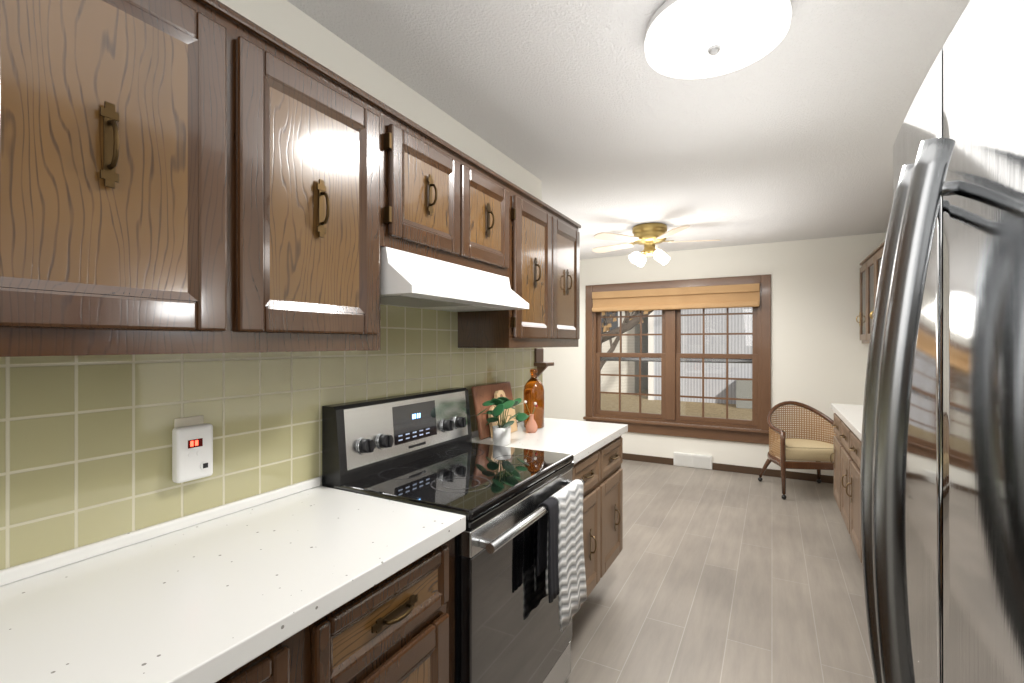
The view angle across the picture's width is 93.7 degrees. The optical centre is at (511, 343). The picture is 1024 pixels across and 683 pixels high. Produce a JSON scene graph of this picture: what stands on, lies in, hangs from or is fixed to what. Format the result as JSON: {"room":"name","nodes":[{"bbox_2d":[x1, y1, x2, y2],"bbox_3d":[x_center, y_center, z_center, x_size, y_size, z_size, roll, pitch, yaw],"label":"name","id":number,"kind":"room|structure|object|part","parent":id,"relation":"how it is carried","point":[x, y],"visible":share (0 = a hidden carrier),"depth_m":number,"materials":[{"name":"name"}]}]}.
{"room":"kitchen","nodes":[
{"label":"kitchen","id":0,"kind":"room"},
{"bbox_2d":[6,0,541,568],"bbox_3d":[-0.863,0.165,1.263,0.120,2.420,4.200,0,0,28],"label":"wall","id":1,"kind":"structure","parent":0,"point":[294,26],"depth_m":1.76,"materials":[{"name":"white paint"}]},
{"bbox_2d":[0,0,7,356],"bbox_3d":[-1.018,-0.345,0.534,0.298,0.730,0.530,0,0,28],"label":"upper cabinet","id":2,"kind":"object","parent":1,"relation":"attached to","point":[3,3],"depth_m":0.72,"materials":[{"name":"brown wood"}]},
{"bbox_2d":[8,0,275,356],"bbox_3d":[-0.824,-0.345,0.892,0.298,0.730,0.585,0,0,28],"label":"upper cabinet","id":3,"kind":"object","parent":1,"relation":"attached to","point":[193,176],"depth_m":0.87,"materials":[{"name":"brown wood"}]},
{"bbox_2d":[0,305,542,569],"bbox_3d":[-0.802,0.143,1.241,0.006,0.578,4.179,0,0,28],"label":"tile backsplash","id":4,"kind":"structure","parent":1,"relation":"attached to","point":[85,449],"depth_m":1.17,"materials":[{"name":"green tile"}]},
{"bbox_2d":[172,415,212,482],"bbox_3d":[-0.798,0.262,1.200,0.039,0.154,0.086,0,0,28],"label":"detector","id":5,"kind":"object","parent":4,"relation":"attached to","point":[192,448],"depth_m":1.19,"materials":[{"name":"white plastic"}]},
{"bbox_2d":[276,37,391,351],"bbox_3d":[-0.628,-0.345,1.253,0.298,0.730,0.525,0,0,28],"label":"upper cabinet","id":6,"kind":"object","parent":1,"relation":"attached to","point":[334,138],"depth_m":1.24,"materials":[{"name":"brown wood"}]},
{"bbox_2d":[392,109,475,268],"bbox_3d":[-0.396,-0.500,1.682,0.298,0.420,0.450,0,0,28],"label":"upper cabinet","id":7,"kind":"object","parent":1,"relation":"attached to","point":[434,182],"depth_m":1.61,"materials":[{"name":"brown wood"}]},
{"bbox_2d":[380,247,528,311],"bbox_3d":[-0.277,-0.217,1.810,0.385,0.144,0.760,0,0,28],"label":"range hood","id":8,"kind":"object","parent":7,"relation":"attached to","point":[410,280],"visible":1,"depth_m":1.64,"materials":[{"name":"white metal"}]},
{"bbox_2d":[476,161,515,279],"bbox_3d":[-0.234,-0.500,1.981,0.298,0.420,0.450,0,0,28],"label":"upper cabinet","id":9,"kind":"object","parent":1,"relation":"attached to","point":[495,194],"depth_m":1.99,"materials":[{"name":"brown wood"}]},
{"bbox_2d":[458,185,559,347],"bbox_3d":[-0.009,-0.345,2.397,0.298,0.730,0.498,0,0,28],"label":"upper cabinet","id":10,"kind":"object","parent":1,"relation":"attached to","point":[537,282],"depth_m":2.27,"materials":[{"name":"brown wood"}]},
{"bbox_2d":[534,348,553,376],"bbox_3d":[0.199,0.122,3.000,0.088,0.185,0.126,0,0,28],"label":"shelf","id":11,"kind":"object","parent":1,"relation":"attached to","point":[540,364],"depth_m":2.99,"materials":[{"name":"brown wood"}]},
{"bbox_2d":[560,213,580,346],"bbox_3d":[0.166,-0.345,2.721,0.298,0.730,0.497,0,0,28],"label":"upper cabinet","id":12,"kind":"object","parent":1,"relation":"attached to","point":[569,233],"depth_m":2.72,"materials":[{"name":"brown wood"}]},
{"bbox_2d":[287,0,969,258],"bbox_3d":[-0.382,-1.095,2.623,5.470,0.100,7.290,0,0,28],"label":"ceiling","id":13,"kind":"structure","parent":0,"point":[589,117],"depth_m":2.10,"materials":[{"name":"white paint"}]},
{"bbox_2d":[592,223,720,266],"bbox_3d":[1.242,-0.875,4.324,1.154,0.337,1.112,0,0,28],"label":"ceiling fan","id":14,"kind":"object","parent":13,"relation":"hanging from","point":[648,236],"visible":1,"depth_m":4.19,"materials":[{"name":"gold metal"}]},
{"bbox_3d":[1.228,-0.912,4.282,0.300,0.264,0.300,0,0,28],"label":"motor","id":15,"kind":"part","parent":14,"relation":"part of","materials":[{"name":"gold metal"}]},
{"bbox_2d":[644,0,791,78],"bbox_3d":[0.655,-0.991,1.556,0.436,0.107,0.436,0,0,28],"label":"drum ceiling light","id":16,"kind":"object","parent":13,"relation":"attached to","point":[692,39],"visible":1,"depth_m":1.50,"materials":[{"name":"white glass"}]},
{"bbox_2d":[543,232,886,475],"bbox_3d":[1.326,0.165,5.776,5.470,2.420,0.120,0,0,28],"label":"wall","id":17,"kind":"structure","parent":0,"point":[819,354],"depth_m":4.91,"materials":[{"name":"white paint"}]},
{"bbox_2d":[623,453,672,464],"bbox_3d":[0.410,1.337,6.196,3.220,0.075,0.012,0,0,28],"label":"baseboard","id":18,"kind":"structure","parent":17,"relation":"attached to","point":[635,457],"depth_m":5.56,"materials":[{"name":"brown wood"}]},
{"bbox_2d":[583,274,770,444],"bbox_3d":[1.804,0.165,5.462,2.050,1.760,0.214,0,0,28],"label":"window","id":19,"kind":"structure","parent":17,"relation":"in","point":[670,299],"depth_m":5.40,"materials":[{"name":"brown wood"}]},
{"bbox_2d":[674,452,711,469],"bbox_3d":[2.001,1.298,5.322,0.400,0.146,0.034,0,0,28],"label":"air vent","id":20,"kind":"object","parent":17,"relation":"in","point":[693,460],"visible":1,"depth_m":5.30,"materials":[{"name":"white metal"}]},
{"bbox_2d":[712,463,833,483],"bbox_3d":[2.889,1.337,4.852,1.600,0.075,0.015,0,0,28],"label":"baseboard","id":21,"kind":"structure","parent":17,"relation":"attached to","point":[749,470],"depth_m":4.96,"materials":[{"name":"brown wood"}]},
{"bbox_2d":[565,459,874,682],"bbox_3d":[-0.382,1.425,2.623,5.470,0.100,7.290,0,0,28],"label":"floor","id":22,"kind":"structure","parent":0,"point":[713,576],"depth_m":2.67,"materials":[{"name":"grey wood"}]},
{"bbox_2d":[0,418,627,682],"bbox_3d":[-0.563,0.903,1.064,0.593,0.943,4.095,0,0,28],"label":"base cabinet","id":23,"kind":"object","parent":22,"relation":"on","point":[310,581],"visible":0.71,"depth_m":0.99,"materials":[{"name":"brown wood"}]},
{"bbox_2d":[471,381,517,439],"bbox_3d":[-0.083,0.332,2.450,0.065,0.251,0.370,0,0,28],"label":"cutting board","id":24,"kind":"object","parent":23,"relation":"on","point":[481,394],"visible":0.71,"depth_m":2.34,"materials":[{"name":"brown wood"}]},
{"bbox_2d":[488,390,516,438],"bbox_3d":[-0.051,0.348,2.427,0.052,0.222,0.240,0,0,28],"label":"cutting board","id":25,"kind":"object","parent":23,"relation":"on","point":[501,393],"visible":0.5,"depth_m":2.43,"materials":[{"name":"brown wood"}]},
{"bbox_2d":[476,397,529,445],"bbox_3d":[-0.056,0.350,2.191,0.243,0.218,0.232,0,0,28],"label":"potted plant","id":26,"kind":"object","parent":23,"relation":"on","point":[502,435],"visible":1,"depth_m":2.16,"materials":[{"name":"green plant"}]},
{"bbox_2d":[524,400,537,432],"bbox_3d":[0.101,0.375,2.484,0.063,0.168,0.082,0,0,28],"label":"terracotta vase","id":27,"kind":"object","parent":23,"relation":"on","point":[531,426],"visible":1,"depth_m":2.47,"materials":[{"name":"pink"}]},
{"bbox_2d":[523,369,543,428],"bbox_3d":[0.120,0.300,2.636,0.114,0.318,0.114,0,0,28],"label":"bottle","id":28,"kind":"object","parent":23,"relation":"on","point":[533,391],"visible":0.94,"depth_m":2.59,"materials":[{"name":"orange glass"}]},
{"bbox_2d":[322,387,586,682],"bbox_3d":[-0.149,0.779,1.741,0.656,1.152,0.764,0,0,28],"label":"range","id":29,"kind":"object","parent":22,"relation":"on","point":[520,588],"visible":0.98,"depth_m":1.60,"materials":[{"name":"black metal"}]},
{"bbox_3d":[0.076,0.910,1.619,0.100,0.860,0.762,0,0,28],"label":"door","id":30,"kind":"part","parent":29,"relation":"part of","materials":[{"name":"black glass"}]},
{"bbox_2d":[536,496,559,603],"bbox_3d":[0.123,0.693,1.624,0.054,0.324,0.083,0,0,28],"label":"towel","id":31,"kind":"object","parent":29,"relation":"hanging from","point":[548,531],"depth_m":1.62,"materials":[{"name":"black fabric"}]},
{"bbox_2d":[545,478,586,631],"bbox_3d":[0.204,0.763,1.770,0.063,0.465,0.256,0,0,28],"label":"towel","id":32,"kind":"object","parent":29,"relation":"hanging from","point":[572,591],"depth_m":1.73,"materials":[{"name":"white fabric"}]},
{"bbox_2d":[758,401,835,499],"bbox_3d":[2.718,0.970,4.479,0.632,0.809,0.602,0,0,6],"label":"armchair","id":33,"kind":"object","parent":22,"relation":"on","point":[797,453],"visible":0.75,"depth_m":4.47,"materials":[{"name":"brown wicker"}]},
{"bbox_2d":[771,438,835,462],"bbox_3d":[2.717,0.981,4.469,0.542,0.114,0.502,0,0,6],"label":"seat cushion","id":34,"kind":"object","parent":33,"relation":"on","point":[796,449],"depth_m":4.26,"materials":[{"name":"fabric"}]},
{"bbox_2d":[830,407,837,504],"bbox_3d":[2.601,0.938,3.294,0.618,0.876,0.530,0,0,28],"label":"base cabinet","id":35,"kind":"object","parent":22,"relation":"on","point":[835,425],"depth_m":3.54,"materials":[{"name":"brown wood"}]},
{"bbox_2d":[838,415,853,543],"bbox_3d":[2.303,0.938,2.743,0.618,0.876,1.019,0,0,28],"label":"base cabinet","id":36,"kind":"object","parent":22,"relation":"on","point":[845,436],"depth_m":3.02,"materials":[{"name":"brown wood"}]},
{"bbox_2d":[831,403,862,438],"bbox_3d":[1.990,0.479,2.176,0.628,0.040,3.102,0,0,28],"label":"countertop","id":37,"kind":"structure","parent":36,"relation":"on","point":[853,414],"depth_m":3.10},
{"bbox_2d":[854,435,862,566],"bbox_3d":[1.888,0.938,1.976,0.618,0.876,1.020,0,0,28],"label":"base cabinet","id":38,"kind":"object","parent":22,"relation":"on","point":[857,442],"depth_m":2.65,"materials":[{"name":"brown wood"}]},
{"bbox_2d":[860,0,1023,682],"bbox_3d":[0.900,0.479,0.487,0.881,1.768,0.770,0,0,28],"label":"refrigerator","id":39,"kind":"object","parent":22,"relation":"on","point":[942,491],"visible":1,"depth_m":0.61,"materials":[{"name":"grey metal"}]},
{"bbox_3d":[1.970,0.165,1.349,0.120,2.420,7.050,0,0,28],"label":"wall","id":40,"kind":"structure","parent":0,"visible":0},
{"bbox_2d":[856,260,863,343],"bbox_3d":[3.328,-0.383,4.298,0.298,0.766,0.471,0,0,28],"label":"upper cabinet","id":41,"kind":"object","parent":40,"relation":"attached to","point":[861,314],"depth_m":4.47,"materials":[{"name":"brown wood"}]},
{"bbox_2d":[864,245,879,343],"bbox_3d":[3.057,-0.383,3.799,0.298,0.766,0.902,0,0,28],"label":"upper cabinet","id":42,"kind":"object","parent":40,"relation":"attached to","point":[870,269],"depth_m":4.09,"materials":[{"name":"brown wood"}]},
{"bbox_2d":[880,241,884,266],"bbox_3d":[2.693,-0.383,3.126,0.298,0.766,0.863,0,0,28],"label":"upper cabinet","id":43,"kind":"object","parent":40,"relation":"attached to","point":[882,245],"depth_m":3.67,"materials":[{"name":"brown wood"}]},
{"label":"outside","id":44,"kind":"structure","parent":0,"visible":0},
{"bbox_2d":[601,307,751,419],"bbox_3d":[10.084,-2.585,23.868,55.000,9.442,40.000,0,0,28],"label":"view","id":45,"kind":"structure","parent":44,"point":[607,345],"depth_m":14.87,"materials":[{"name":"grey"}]}
]}

